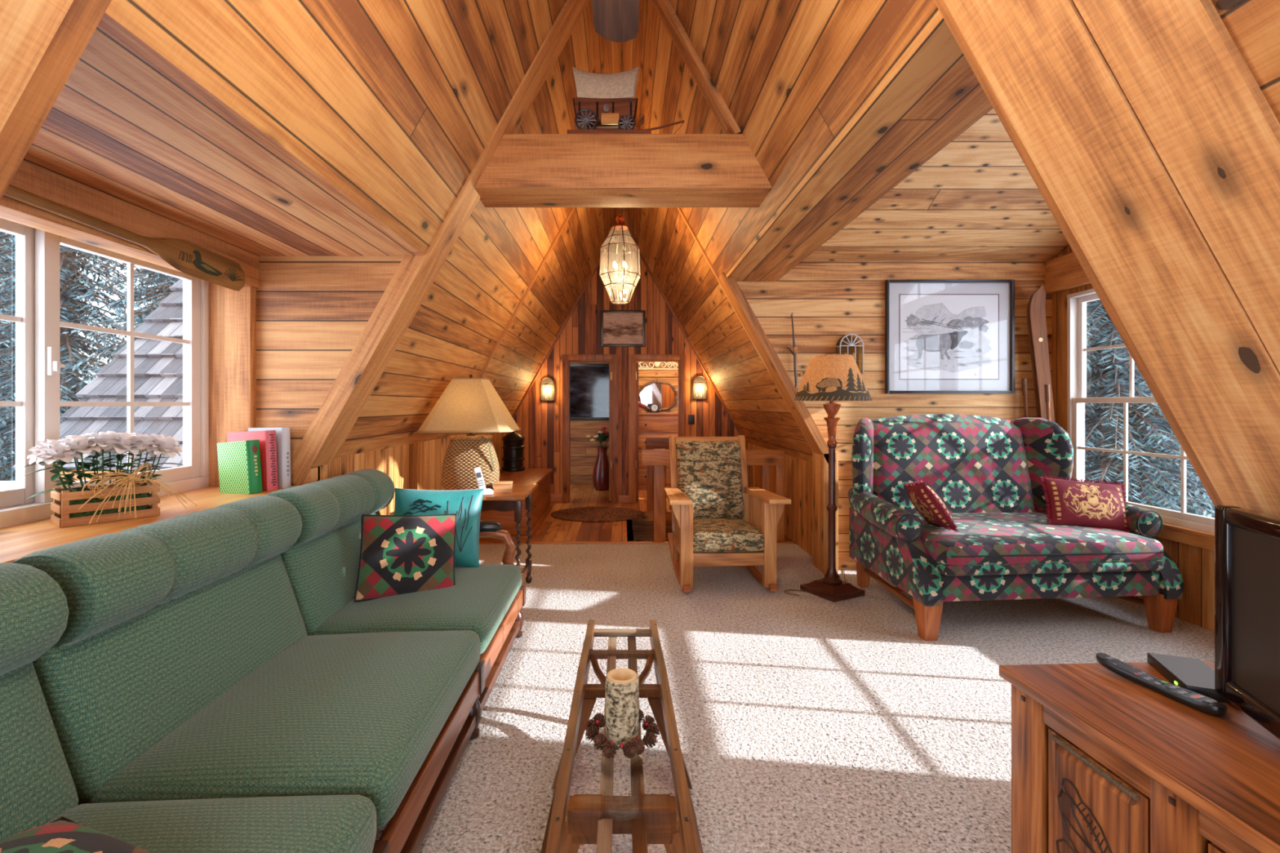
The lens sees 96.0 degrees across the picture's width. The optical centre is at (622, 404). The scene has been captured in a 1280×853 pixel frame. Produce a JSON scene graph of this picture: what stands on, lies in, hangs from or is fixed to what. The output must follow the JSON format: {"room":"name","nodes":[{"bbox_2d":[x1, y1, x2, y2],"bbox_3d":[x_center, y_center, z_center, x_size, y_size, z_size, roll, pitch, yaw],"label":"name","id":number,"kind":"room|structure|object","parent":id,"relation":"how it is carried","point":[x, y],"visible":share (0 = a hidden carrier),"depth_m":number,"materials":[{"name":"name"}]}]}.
{"room":"cabin living room","nodes":[
{"label":"cabin living room","id":0,"kind":"room"},
{"bbox_2d":[0,0,111,200],"bbox_3d":[-1.024,-0.634,1.019,1.456,2.551,0.062,0,0,0],"label":"wooden beam","id":1,"kind":"structure","parent":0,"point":[82,17],"depth_m":1.03,"materials":[{"name":"brown wood"}]},
{"bbox_2d":[23,12,423,255],"bbox_3d":[-1.523,-0.767,1.915,1.154,0.100,1.770,0,0,0],"label":"ceiling","id":2,"kind":"structure","parent":0,"point":[126,123],"depth_m":1.71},
{"bbox_2d":[256,255,404,485],"bbox_3d":[-1.523,0.291,2.820,1.154,2.017,0.080,0,0,0],"label":"wall","id":3,"kind":"structure","parent":0,"point":[312,311],"depth_m":2.78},
{"bbox_2d":[3,184,244,291],"bbox_3d":[-1.732,-0.580,1.917,0.028,0.140,1.435,0,0,0],"label":"oar","id":4,"kind":"object","parent":3,"relation":"attached to","point":[190,259],"visible":0.99,"depth_m":2.22,"materials":[{"name":"brown wood"}]},
{"bbox_2d":[0,159,259,288],"bbox_3d":[-1.810,-0.638,1.905,0.120,0.157,1.750,0,0,0],"label":"header","id":5,"kind":"object","parent":3,"relation":"attached to","point":[30,177],"visible":0.75,"depth_m":1.94,"materials":[{"name":"brown wood"}]},
{"bbox_2d":[224,286,256,442],"bbox_3d":[-1.827,-0.162,2.757,0.125,1.110,0.045,0,0,0],"label":"trim","id":6,"kind":"structure","parent":3,"relation":"attached to","point":[240,307],"depth_m":2.73,"materials":[{"name":"brown wood"}]},
{"bbox_2d":[105,0,622,457],"bbox_3d":[-0.927,-0.874,2.900,1.855,3.208,9.400,0,0,0],"label":"ceiling","id":7,"kind":"structure","parent":0,"point":[393,104],"depth_m":2.33,"materials":[{"name":"brown wood"}]},
{"bbox_2d":[0,0,73,132],"bbox_3d":[-0.860,-0.872,0.853,1.715,3.043,0.265,0,0,0],"label":"rafter","id":8,"kind":"object","parent":7,"relation":"attached to","point":[28,28],"depth_m":0.96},
{"bbox_2d":[290,0,589,485],"bbox_3d":[-0.822,-1.016,2.875,1.625,2.819,0.220,0,0,0],"label":"rafter","id":9,"kind":"object","parent":7,"relation":"attached to","point":[415,275],"visible":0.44,"depth_m":2.80,"materials":[{"name":"brown wood"}]},
{"bbox_2d":[474,133,772,207],"bbox_3d":[-0.010,-1.210,3.005,1.580,0.270,0.290,0,0,0],"label":"beam collar","id":10,"kind":"structure","parent":9,"relation":"attached to","point":[523,170],"depth_m":2.86,"materials":[{"name":"brown wood"}]},
{"bbox_2d":[567,66,684,133],"bbox_3d":[0.021,-1.540,2.970,0.591,0.390,0.200,0,0,0],"label":"wagon","id":11,"kind":"object","parent":10,"relation":"on","point":[605,103],"visible":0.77,"depth_m":2.91,"materials":[{"name":"brown wood"}]},
{"bbox_2d":[591,0,639,42],"bbox_3d":[-0.020,-1.676,1.308,1.255,1.428,1.203,0,0,0],"label":"ceiling fan","id":12,"kind":"object","parent":7,"relation":"hanging from","point":[615,20],"visible":1,"depth_m":1.79,"materials":[{"name":"brown wood"}]},
{"bbox_2d":[599,207,640,304],"bbox_3d":[-0.015,-1.600,4.600,0.314,1.577,0.314,0,0,-34],"label":"pendant lantern","id":13,"kind":"object","parent":7,"relation":"hanging from","point":[620,219],"visible":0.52,"depth_m":4.58,"materials":[{"name":"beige glass"}]},
{"bbox_2d":[317,432,508,515],"bbox_3d":[-1.657,0.790,2.898,0.319,1.020,9.408,0,0,2],"label":"wall","id":14,"kind":"structure","parent":0,"point":[418,465],"depth_m":4.03,"materials":[{"name":"brown wood"}]},
{"bbox_2d":[444,207,575,438],"bbox_3d":[-0.758,-1.051,4.880,1.501,2.676,0.060,0,0,0],"label":"trim","id":15,"kind":"structure","parent":14,"relation":"attached to","point":[572,209],"depth_m":4.85,"materials":[{"name":"brown wood"}]},
{"bbox_2d":[530,484,671,541],"bbox_3d":[0.000,1.360,7.495,4.200,0.120,4.210,0,0,0],"label":"floor","id":16,"kind":"structure","parent":0,"point":[552,529],"depth_m":6.37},
{"bbox_2d":[479,468,552,541],"bbox_3d":[-1.169,1.048,6.280,0.631,0.505,1.750,0,0,0],"label":"chest","id":17,"kind":"object","parent":16,"relation":"on","point":[541,506],"visible":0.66,"depth_m":5.96,"materials":[{"name":"brown wood"}]},
{"bbox_2d":[502,431,524,471],"bbox_3d":[-1.310,0.515,6.950,0.280,0.560,0.280,0,0,0],"label":"lantern","id":18,"kind":"object","parent":17,"relation":"on","point":[513,442],"visible":0.87,"depth_m":6.84,"materials":[{"name":"black metal"}]},
{"bbox_2d":[586,426,608,490],"bbox_3d":[-0.303,0.817,8.767,0.388,0.966,0.365,0,0,-34],"label":"floor vase","id":19,"kind":"object","parent":16,"relation":"on","point":[601,469],"visible":1,"depth_m":8.66,"materials":[{"name":"ceramic"}]},
{"bbox_2d":[551,506,644,521],"bbox_3d":[-0.285,1.292,6.800,1.107,0.017,0.877,0,0,0],"label":"oval rug","id":20,"kind":"object","parent":16,"relation":"on","point":[585,513],"visible":1,"depth_m":6.73,"materials":[{"name":"fabric"}]},
{"bbox_2d":[638,412,678,489],"bbox_3d":[0.660,0.714,8.960,1.060,1.172,0.540,0,0,0],"label":"dresser","id":21,"kind":"object","parent":16,"relation":"on","point":[661,424],"visible":0.18,"depth_m":8.71,"materials":[{"name":"brown wood"}]},
{"bbox_2d":[645,436,676,511],"bbox_3d":[0.870,0.850,7.045,1.160,0.900,0.140,0,0,0],"label":"guard rail","id":22,"kind":"object","parent":16,"relation":"on","point":[651,442],"visible":0.27,"depth_m":7.01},
{"bbox_2d":[641,448,784,541],"bbox_3d":[0.857,0.863,5.445,1.343,0.875,0.140,0,0,0],"label":"guard rail","id":23,"kind":"object","parent":16,"relation":"on","point":[659,459],"visible":0.5,"depth_m":5.42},
{"bbox_2d":[508,230,738,495],"bbox_3d":[0.050,-0.560,7.650,3.300,3.720,0.100,0,0,0],"label":"wall","id":24,"kind":"structure","parent":0,"point":[540,422],"depth_m":7.60,"materials":[{"name":"red wood"}]},
{"bbox_2d":[540,377,555,400],"bbox_3d":[-0.975,-0.201,7.552,0.186,0.308,0.092,0,0,0],"label":"wall sconce","id":25,"kind":"object","parent":24,"relation":"attached to","point":[547,386],"visible":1,"depth_m":7.59,"materials":[{"name":"glass"}]},
{"bbox_2d":[511,230,617,418],"bbox_3d":[-0.806,-0.960,7.550,1.606,2.859,0.080,0,0,0],"label":"trim","id":26,"kind":"structure","parent":24,"relation":"attached to","point":[615,231],"depth_m":7.51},
{"bbox_2d":[550,493,629,502],"bbox_3d":[-0.700,1.240,7.593,1.600,0.120,0.015,0,0,0],"label":"baseboard","id":27,"kind":"structure","parent":24,"relation":"attached to","point":[554,498],"depth_m":7.58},
{"bbox_2d":[600,310,645,346],"bbox_3d":[0.012,-1.000,7.585,0.590,0.480,0.029,0,0,0],"label":"framed picture","id":28,"kind":"object","parent":24,"relation":"attached to","point":[619,328],"visible":1,"depth_m":7.59,"materials":[{"name":"brown wood"}]},
{"bbox_2d":[622,222,742,435],"bbox_3d":[0.806,-0.960,7.550,1.606,2.859,0.080,0,0,0],"label":"trim","id":29,"kind":"structure","parent":24,"relation":"attached to","point":[623,223],"depth_m":7.51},
{"bbox_2d":[692,375,706,399],"bbox_3d":[1.015,-0.221,7.552,0.186,0.308,0.092,0,0,0],"label":"wall sconce","id":30,"kind":"object","parent":24,"relation":"attached to","point":[699,384],"visible":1,"depth_m":7.59,"materials":[{"name":"glass"}]},
{"bbox_2d":[569,361,678,484],"bbox_3d":[0.000,0.210,8.600,4.400,2.420,1.760,0,0,0],"label":"wall","id":31,"kind":"structure","parent":0,"point":[584,452],"depth_m":9.40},
{"bbox_2d":[569,364,608,420],"bbox_3d":[-0.580,-0.200,9.382,0.900,0.920,0.034,0,0,0],"label":"framed picture","id":32,"kind":"object","parent":31,"relation":"attached to","point":[588,383],"visible":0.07,"depth_m":9.39,"materials":[{"name":"black glass"}]},
{"bbox_2d":[562,354,618,502],"bbox_3d":[-0.416,0.320,7.929,0.737,1.960,0.702,0,0,0],"label":"door frame","id":33,"kind":"structure","parent":31,"relation":"in","point":[566,358],"depth_m":7.58,"materials":[{"name":"brown wood"}]},
{"bbox_2d":[629,354,685,502],"bbox_3d":[0.467,0.320,7.929,0.743,1.960,0.702,0,0,0],"label":"door frame","id":34,"kind":"structure","parent":31,"relation":"in","point":[681,358],"depth_m":7.58,"materials":[{"name":"brown wood"}]},
{"bbox_2d":[638,361,678,377],"bbox_3d":[0.560,-0.600,9.240,0.880,0.310,0.080,0,0,0],"label":"board","id":35,"kind":"object","parent":31,"relation":"attached to","point":[643,371],"visible":0.65,"depth_m":9.25,"materials":[{"name":"brown wood"}]},
{"bbox_2d":[638,378,678,411],"bbox_3d":[0.566,-0.140,9.254,0.687,0.536,0.078,0,0,0],"label":"oval mirror","id":36,"kind":"object","parent":31,"relation":"attached to","point":[655,392],"visible":0.77,"depth_m":9.27,"materials":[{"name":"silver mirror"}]},
{"bbox_2d":[626,520,795,544],"bbox_3d":[0.875,2.400,6.180,1.650,2.200,1.640,0,0,0],"label":"wall","id":37,"kind":"structure","parent":0,"point":[642,531],"depth_m":6.95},
{"bbox_2d":[479,541,794,544],"bbox_3d":[0.050,1.354,5.390,3.100,0.132,0.060,0,0,0],"label":"trim","id":38,"kind":"structure","parent":37,"relation":"attached to","point":[480,542],"depth_m":5.36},
{"bbox_2d":[745,442,812,556],"bbox_3d":[1.737,0.898,2.900,0.164,0.804,9.403,0,0,-1],"label":"wall","id":39,"kind":"structure","parent":0,"point":[797,472],"depth_m":5.36,"materials":[{"name":"brown wood"}]},
{"bbox_2d":[812,452,838,573],"bbox_3d":[1.603,0.838,4.550,0.115,0.925,0.260,0,0,0],"label":"trim","id":40,"kind":"structure","parent":39,"relation":"attached to","point":[820,464],"depth_m":4.46,"materials":[{"name":"brown wood"}]},
{"bbox_2d":[375,544,1214,852],"bbox_3d":[0.700,1.360,1.730,5.600,0.120,7.260,0,0,0],"label":"floor","id":41,"kind":"structure","parent":0,"point":[806,722],"depth_m":2.52,"materials":[{"name":"carpet"}]},
{"bbox_2d":[0,468,526,852],"bbox_3d":[-1.021,0.824,1.780,0.962,0.953,3.040,0,0,0],"label":"sofa","id":42,"kind":"object","parent":41,"relation":"on","point":[215,680],"visible":0.92,"depth_m":1.53,"materials":[{"name":"green fabric"}]},
{"bbox_2d":[0,662,78,840],"bbox_3d":[-1.343,0.725,0.840,0.272,0.466,0.948,0,0,0],"label":"cushion","id":43,"kind":"object","parent":42,"relation":"on","point":[39,781],"depth_m":1.23,"materials":[{"name":"green fabric"}]},
{"bbox_2d":[0,816,151,852],"bbox_3d":[-0.930,0.795,0.840,0.427,0.178,0.429,0,0,16],"label":"throw pillow","id":44,"kind":"object","parent":42,"relation":"on","point":[63,834],"visible":1,"depth_m":0.97,"materials":[{"name":"fabric"}]},
{"bbox_2d":[32,554,307,805],"bbox_3d":[-1.343,0.725,1.790,0.272,0.466,0.928,0,0,0],"label":"cushion","id":45,"kind":"object","parent":42,"relation":"on","point":[123,676],"depth_m":1.55,"materials":[{"name":"green fabric"}]},
{"bbox_2d":[45,794,376,852],"bbox_3d":[-0.900,0.937,0.840,0.720,0.196,0.948,0,0,0],"label":"seat cushion","id":46,"kind":"object","parent":42,"relation":"on","point":[320,824],"depth_m":1.19,"materials":[{"name":"green fabric"}]},
{"bbox_2d":[88,630,479,830],"bbox_3d":[-0.900,0.937,1.790,0.720,0.196,0.928,0,0,0],"label":"seat cushion","id":47,"kind":"object","parent":42,"relation":"on","point":[369,715],"depth_m":1.55,"materials":[{"name":"green fabric"}]},
{"bbox_2d":[280,510,380,635],"bbox_3d":[-1.343,0.725,2.715,0.272,0.466,0.898,0,0,0],"label":"cushion","id":48,"kind":"object","parent":42,"relation":"on","point":[322,566],"depth_m":2.43,"materials":[{"name":"green fabric"}]},
{"bbox_2d":[354,513,457,602],"bbox_3d":[-0.990,0.700,2.670,0.447,0.378,0.203,0,0,-21],"label":"throw pillow","id":49,"kind":"object","parent":42,"relation":"on","point":[400,554],"visible":0.83,"depth_m":2.62,"materials":[{"name":"fabric"}]},
{"bbox_2d":[311,564,521,654],"bbox_3d":[-0.900,0.937,2.715,0.720,0.196,0.898,0,0,0],"label":"seat cushion","id":50,"kind":"object","parent":42,"relation":"on","point":[483,599],"depth_m":2.44,"materials":[{"name":"green fabric"}]},
{"bbox_2d":[394,488,484,567],"bbox_3d":[-0.985,0.655,3.060,0.479,0.412,0.190,0,0,-7],"label":"throw pillow","id":51,"kind":"object","parent":42,"relation":"on","point":[467,504],"visible":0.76,"depth_m":3.04,"materials":[{"name":"teal fabric"}]},
{"bbox_2d":[442,484,537,583],"bbox_3d":[-0.932,0.945,3.980,0.615,0.710,0.600,0,0,0],"label":"side table","id":52,"kind":"object","parent":41,"relation":"on","point":[504,502],"visible":0.52,"depth_m":3.77,"materials":[{"name":"brown wood"}]},
{"bbox_2d":[416,374,520,490],"bbox_3d":[-1.055,0.190,4.020,0.632,0.800,0.482,0,0,0],"label":"table lamp","id":53,"kind":"object","parent":52,"relation":"on","point":[470,405],"visible":0.99,"depth_m":3.89,"materials":[{"name":"fabric"}]},
{"bbox_2d":[441,439,499,490],"bbox_3d":[-1.055,0.410,4.020,0.390,0.360,0.281,0,0,0],"label":"basket","id":54,"kind":"object","parent":53,"relation":"attached to","point":[462,456],"depth_m":3.91,"materials":[{"name":"wicker"}]},
{"bbox_2d":[473,466,493,495],"bbox_3d":[-0.908,0.501,3.774,0.116,0.177,0.101,0,0,-25],"label":"cordless phone","id":55,"kind":"object","parent":52,"relation":"on","point":[477,472],"visible":0.73,"depth_m":3.77,"materials":[{"name":"white plastic"}]},
{"bbox_2d":[493,480,512,493],"bbox_3d":[-0.800,0.557,3.880,0.122,0.066,0.106,0,0,-8],"label":"box","id":56,"kind":"object","parent":52,"relation":"on","point":[506,486],"visible":1,"depth_m":3.83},
{"bbox_2d":[540,619,703,852],"bbox_3d":[0.000,1.087,1.614,0.483,0.424,1.529,0,0,0],"label":"table","id":57,"kind":"object","parent":41,"relation":"on","point":[592,819],"visible":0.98,"depth_m":1.39,"materials":[{"name":"brown wood"}]},
{"bbox_2d":[605,667,639,750],"bbox_3d":[0.000,0.805,1.530,0.089,0.175,0.089,0,0,0],"label":"candle","id":58,"kind":"object","parent":57,"relation":"on","point":[622,684],"visible":0.98,"depth_m":1.49,"materials":[{"name":"beige wax"}]},
{"bbox_2d":[585,709,659,758],"bbox_3d":[0.001,0.866,1.530,0.197,0.042,0.196,0,0,0],"label":"wreath","id":59,"kind":"object","parent":57,"relation":"on","point":[631,748],"visible":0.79,"depth_m":1.48,"materials":[{"name":"red"}]},
{"bbox_2d":[664,435,791,592],"bbox_3d":[0.714,0.778,4.432,0.830,1.044,1.055,0,0,-2],"label":"rocking chair","id":60,"kind":"object","parent":41,"relation":"on","point":[716,517],"visible":1,"depth_m":4.35,"materials":[{"name":"brown wood"}]},
{"bbox_2d":[676,440,744,519],"bbox_3d":[0.706,0.606,4.624,0.516,0.616,0.242,0,0,-2],"label":"cushion","id":61,"kind":"object","parent":60,"relation":"on","point":[710,473],"depth_m":4.57,"materials":[{"name":"fabric"}]},
{"bbox_2d":[693,518,764,552],"bbox_3d":[0.721,0.960,4.289,0.536,0.186,0.651,0,0,-2],"label":"seat cushion","id":62,"kind":"object","parent":60,"relation":"on","point":[709,535],"depth_m":3.98,"materials":[{"name":"fabric"}]},
{"bbox_2d":[783,354,872,602],"bbox_3d":[1.563,0.482,4.065,0.832,1.637,0.520,0,0,-37],"label":"floor lamp","id":63,"kind":"object","parent":41,"relation":"on","point":[831,378],"visible":1,"depth_m":3.88,"materials":[{"name":"brown wood"}]},
{"bbox_2d":[847,413,1184,641],"bbox_3d":[2.360,0.685,3.688,1.656,1.230,1.061,0,0,-5],"label":"loveseat","id":64,"kind":"object","parent":41,"relation":"on","point":[986,471],"visible":0.98,"depth_m":3.47,"materials":[{"name":"multicoloured fabric"}]},
{"bbox_2d":[902,479,959,532],"bbox_3d":[1.865,0.611,3.500,0.198,0.357,0.518,0,0,15],"label":"throw pillow","id":65,"kind":"object","parent":64,"relation":"on","point":[926,502],"visible":0.91,"depth_m":3.35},
{"bbox_2d":[914,511,1163,565],"bbox_3d":[2.367,0.810,3.604,1.310,0.166,0.880,0,0,-5],"label":"seat cushion","id":66,"kind":"object","parent":64,"relation":"on","point":[983,538],"depth_m":3.21,"materials":[{"name":"fabric"}]},
{"bbox_2d":[1039,474,1129,532],"bbox_3d":[2.860,0.613,3.550,0.521,0.349,0.169,0,0,6],"label":"throw pillow","id":67,"kind":"object","parent":64,"relation":"on","point":[1074,503],"visible":0.84,"depth_m":3.51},
{"bbox_2d":[1021,377,1028,417],"bbox_3d":[3.148,0.548,4.406,0.132,1.504,0.116,0,0,10],"label":"ski pole","id":68,"kind":"object","parent":41,"relation":"on","point":[1024,391],"visible":0.18,"depth_m":4.44,"materials":[{"name":"brown wood"}]},
{"bbox_2d":[1026,287,1039,417],"bbox_3d":[3.268,0.204,4.431,0.261,2.200,0.097,0,0,-4],"label":"ski","id":69,"kind":"object","parent":41,"relation":"on","point":[1028,307],"visible":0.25,"depth_m":4.45,"materials":[{"name":"brown"}]},
{"bbox_2d":[1028,285,1055,422],"bbox_3d":[3.252,0.204,4.376,0.261,2.200,0.095,0,0,4],"label":"ski","id":70,"kind":"object","parent":41,"relation":"on","point":[1037,309],"visible":0.46,"depth_m":4.40,"materials":[{"name":"brown"}]},
{"bbox_2d":[1044,383,1050,421],"bbox_3d":[3.223,0.573,4.284,0.116,1.455,0.116,0,0,12],"label":"ski pole","id":71,"kind":"object","parent":41,"relation":"on","point":[1047,398],"visible":0.27,"depth_m":4.32,"materials":[{"name":"brown wood"}]},
{"bbox_2d":[999,661,1279,852],"bbox_3d":[1.354,1.000,0.853,0.622,0.600,1.420,0,0,-3],"label":"tv cabinet","id":72,"kind":"object","parent":41,"relation":"on","point":[1103,761],"visible":0.98,"depth_m":1.25,"materials":[{"name":"brown wood"}]},
{"bbox_2d":[1095,653,1227,715],"bbox_3d":[1.308,0.681,1.412,0.056,0.032,0.270,0,0,-14],"label":"remote control","id":73,"kind":"object","parent":72,"relation":"on","point":[1187,697],"visible":1,"depth_m":1.38,"materials":[{"name":"black plastic"}]},
{"bbox_2d":[1146,652,1231,703],"bbox_3d":[1.435,0.685,1.448,0.112,0.028,0.200,0,0,22],"label":"box","id":74,"kind":"object","parent":72,"relation":"on","point":[1194,675],"visible":0.67,"depth_m":1.45,"materials":[{"name":"black metal"}]},
{"bbox_2d":[1214,505,1279,739],"bbox_3d":[1.345,0.467,1.013,0.155,0.465,0.670,0,0,21],"label":"television","id":75,"kind":"object","parent":72,"relation":"on","point":[1247,541],"visible":1,"depth_m":1.25,"materials":[{"name":"black"}]},
{"bbox_2d":[727,17,993,280],"bbox_3d":[1.010,-1.010,2.970,0.410,0.080,3.120,0,0,0],"label":"ceiling","id":76,"kind":"structure","parent":0,"point":[936,95],"depth_m":2.20,"materials":[{"name":"brown wood"}]},
{"bbox_2d":[736,260,1052,569],"bbox_3d":[2.133,0.085,4.570,2.694,2.430,0.080,0,0,0],"label":"wall","id":77,"kind":"structure","parent":0,"point":[828,301],"depth_m":4.53,"materials":[{"name":"brown wood"}]},
{"bbox_2d":[634,125,814,453],"bbox_3d":[0.808,-0.961,4.638,1.601,2.856,0.045,0,0,0],"label":"trim","id":78,"kind":"structure","parent":77,"relation":"attached to","point":[679,209],"depth_m":4.62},
{"bbox_2d":[786,312,803,409],"bbox_3d":[1.348,-0.339,4.497,0.140,0.759,0.040,0,0,-12],"label":"stick","id":79,"kind":"object","parent":77,"relation":"hanging from","point":[795,348],"visible":0.94,"depth_m":4.49,"materials":[{"name":"brown wood"}]},
{"bbox_2d":[835,333,863,373],"bbox_3d":[1.770,-0.391,4.482,0.186,0.308,0.092,0,0,0],"label":"wall decoration","id":80,"kind":"object","parent":77,"relation":"attached to","point":[846,344],"visible":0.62,"depth_m":4.52,"materials":[{"name":"white metal"}]},
{"bbox_2d":[884,280,1014,393],"bbox_3d":[2.565,-0.530,4.511,1.000,0.890,0.034,0,0,0],"label":"framed print","id":81,"kind":"object","parent":77,"relation":"attached to","point":[942,336],"visible":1,"depth_m":4.52,"materials":[{"name":"white paper"}]},
{"bbox_2d":[803,108,1068,260],"bbox_3d":[2.322,-1.565,2.970,2.315,0.890,3.260,0,0,0],"label":"ceiling","id":82,"kind":"structure","parent":0,"point":[976,198],"depth_m":4.09,"materials":[{"name":"brown wood"}]},
{"bbox_2d":[622,0,1279,462],"bbox_3d":[0.977,-0.784,2.900,1.955,3.388,9.400,0,0,0],"label":"ceiling","id":83,"kind":"structure","parent":0,"point":[795,77],"depth_m":2.64,"materials":[{"name":"brown wood"}]},
{"bbox_2d":[650,0,741,133],"bbox_3d":[0.327,-1.883,2.922,0.666,1.079,0.125,0,0,0],"label":"rafter","id":84,"kind":"object","parent":83,"relation":"attached to","point":[664,8],"visible":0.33,"depth_m":2.88,"materials":[{"name":"brown wood"}]},
{"bbox_2d":[718,271,835,461],"bbox_3d":[1.206,-0.287,4.510,0.876,1.507,0.180,0,0,0],"label":"rafter","id":85,"kind":"object","parent":83,"relation":"attached to","point":[731,287],"visible":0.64,"depth_m":4.42,"materials":[{"name":"brown wood"}]},
{"bbox_2d":[943,0,1279,517],"bbox_3d":[1.000,-0.620,1.265,1.435,2.539,0.260,0,0,0],"label":"rafter","id":86,"kind":"object","parent":83,"relation":"attached to","point":[1041,60],"visible":1,"depth_m":1.26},
{"bbox_2d":[933,0,1223,506],"bbox_3d":[1.021,-0.632,1.415,1.463,2.555,0.030,0,0,0],"label":"trim","id":87,"kind":"structure","parent":86,"relation":"attached to","point":[940,4],"depth_m":1.42,"materials":[{"name":"brown wood"}]},
{"bbox_2d":[1072,0,1279,372],"bbox_3d":[1.002,-0.621,1.042,1.432,2.538,0.179,0,0,0],"label":"rafter","id":88,"kind":"object","parent":83,"relation":"attached to","point":[1178,65],"visible":1,"depth_m":1.05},
{"bbox_2d":[1052,244,1214,631],"bbox_3d":[3.440,-0.305,2.970,0.120,3.210,3.120,0,0,0],"label":"wall","id":89,"kind":"structure","parent":0,"point":[1196,565],"depth_m":3.48,"materials":[{"name":"brown wood"}]},
{"bbox_2d":[1044,252,1090,293],"bbox_3d":[3.350,-0.998,2.970,0.060,0.255,3.120,0,0,0],"label":"header","id":90,"kind":"object","parent":89,"relation":"attached to","point":[1063,273],"visible":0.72,"depth_m":4.33,"materials":[{"name":"brown wood"}]},
{"bbox_2d":[1066,288,1214,533],"bbox_3d":[3.424,-0.037,3.690,0.112,1.585,1.340,0,0,0],"label":"window","id":91,"kind":"structure","parent":89,"relation":"in","point":[1077,349],"depth_m":4.29,"materials":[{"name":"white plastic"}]},
{"bbox_2d":[1151,522,1214,551],"bbox_3d":[3.357,0.782,2.970,0.065,0.095,3.120,0,0,0],"label":"trim","id":92,"kind":"structure","parent":89,"relation":"attached to","point":[1197,538],"depth_m":3.40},
{"bbox_3d":[-2.035,0.292,1.905,0.100,2.017,1.750,0,0,0],"label":"wall","id":93,"kind":"structure","parent":0,"visible":0},
{"bbox_2d":[0,217,208,528],"bbox_3d":[-2.015,-0.128,1.992,0.120,1.045,1.545,0,0,0],"label":"window","id":94,"kind":"structure","parent":93,"relation":"in","point":[37,403],"depth_m":2.01,"materials":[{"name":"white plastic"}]},
{"bbox_2d":[0,485,296,563],"bbox_3d":[-1.792,0.408,1.920,0.505,0.030,1.780,0,0,0],"label":"window sill","id":95,"kind":"structure","parent":93,"relation":"attached to","point":[17,541],"depth_m":1.85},
{"bbox_2d":[22,431,197,527],"bbox_3d":[-1.750,0.241,1.970,0.278,0.301,0.417,0,0,36],"label":"potted flowers","id":96,"kind":"object","parent":95,"relation":"on","point":[131,499],"visible":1,"depth_m":1.92,"materials":[{"name":"white plant"}]},
{"bbox_2d":[217,440,262,494],"bbox_3d":[-1.702,0.282,2.570,0.195,0.249,0.067,0,0,16],"label":"book","id":97,"kind":"object","parent":95,"relation":"on","point":[239,464],"visible":0.93,"depth_m":2.54,"materials":[{"name":"green paper"}]},
{"bbox_2d":[226,430,278,491],"bbox_3d":[-1.704,0.261,2.660,0.246,0.286,0.057,0,0,16],"label":"book","id":98,"kind":"object","parent":95,"relation":"on","point":[268,448],"visible":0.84,"depth_m":2.62,"materials":[{"name":"red paper"}]},
{"bbox_2d":[248,426,290,488],"bbox_3d":[-1.679,0.252,2.733,0.233,0.284,0.049,-1,0,16],"label":"book","id":99,"kind":"object","parent":95,"relation":"on","point":[282,434],"visible":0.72,"depth_m":2.69,"materials":[{"name":"white paper"}]},
{"bbox_2d":[208,281,224,486],"bbox_3d":[-1.938,-0.103,2.765,0.095,0.993,0.030,0,0,0],"label":"trim","id":100,"kind":"structure","parent":93,"relation":"attached to","point":[216,292],"depth_m":2.75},
{"label":"outside","id":101,"kind":"structure","parent":0,"visible":0},
{"bbox_3d":[0.000,4.501,15.000,90.000,0.695,90.000,0,0,0],"label":"snow","id":102,"kind":"object","parent":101,"visible":0},
{"bbox_2d":[0,231,87,479],"bbox_3d":[-12.596,-2.750,11.581,3.734,14.700,3.725,0,0,-40],"label":"conifer tree","id":103,"kind":"object","parent":102,"relation":"on","point":[2,246],"visible":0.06,"depth_m":11.46,"materials":[{"name":"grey plant"}]},
{"bbox_2d":[0,231,168,480],"bbox_3d":[-8.700,-2.400,8.958,3.613,14.000,3.551,0,0,-11],"label":"conifer tree","id":104,"kind":"object","parent":102,"relation":"on","point":[72,286],"visible":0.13,"depth_m":8.80,"materials":[{"name":"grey plant"}]},
{"bbox_2d":[62,259,179,390],"bbox_3d":[-5.607,-2.050,7.617,3.371,13.300,3.378,0,0,37],"label":"conifer tree","id":105,"kind":"object","parent":102,"relation":"on","point":[149,294],"visible":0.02,"depth_m":7.03,"materials":[{"name":"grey plant"}]},
{"bbox_2d":[102,266,177,354],"bbox_3d":[-9.257,-2.750,12.409,3.729,14.700,3.794,0,0,-22],"label":"conifer tree","id":106,"kind":"object","parent":102,"relation":"on","point":[144,282],"visible":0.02,"depth_m":11.79,"materials":[{"name":"green plant"}]},
{"bbox_2d":[1084,299,1214,518],"bbox_3d":[7.412,-2.400,8.614,3.556,14.000,3.548,0,0,11],"label":"conifer tree","id":107,"kind":"object","parent":102,"relation":"on","point":[1113,374],"visible":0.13,"depth_m":8.21,"materials":[{"name":"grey plant"}]},
{"bbox_2d":[1084,306,1214,516],"bbox_3d":[10.014,-2.960,10.857,3.902,15.120,3.835,0,0,-28],"label":"conifer tree","id":108,"kind":"object","parent":102,"relation":"on","point":[1157,446],"visible":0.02,"depth_m":10.39,"materials":[{"name":"green plant"}]},
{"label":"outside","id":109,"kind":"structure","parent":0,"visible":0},
{"bbox_2d":[12,279,182,481],"bbox_3d":[-3.208,-0.819,5.089,1.715,2.720,2.510,0,0,0],"label":"shingle roof","id":110,"kind":"structure","parent":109,"point":[157,364],"depth_m":4.32,"materials":[{"name":"grey wood"}]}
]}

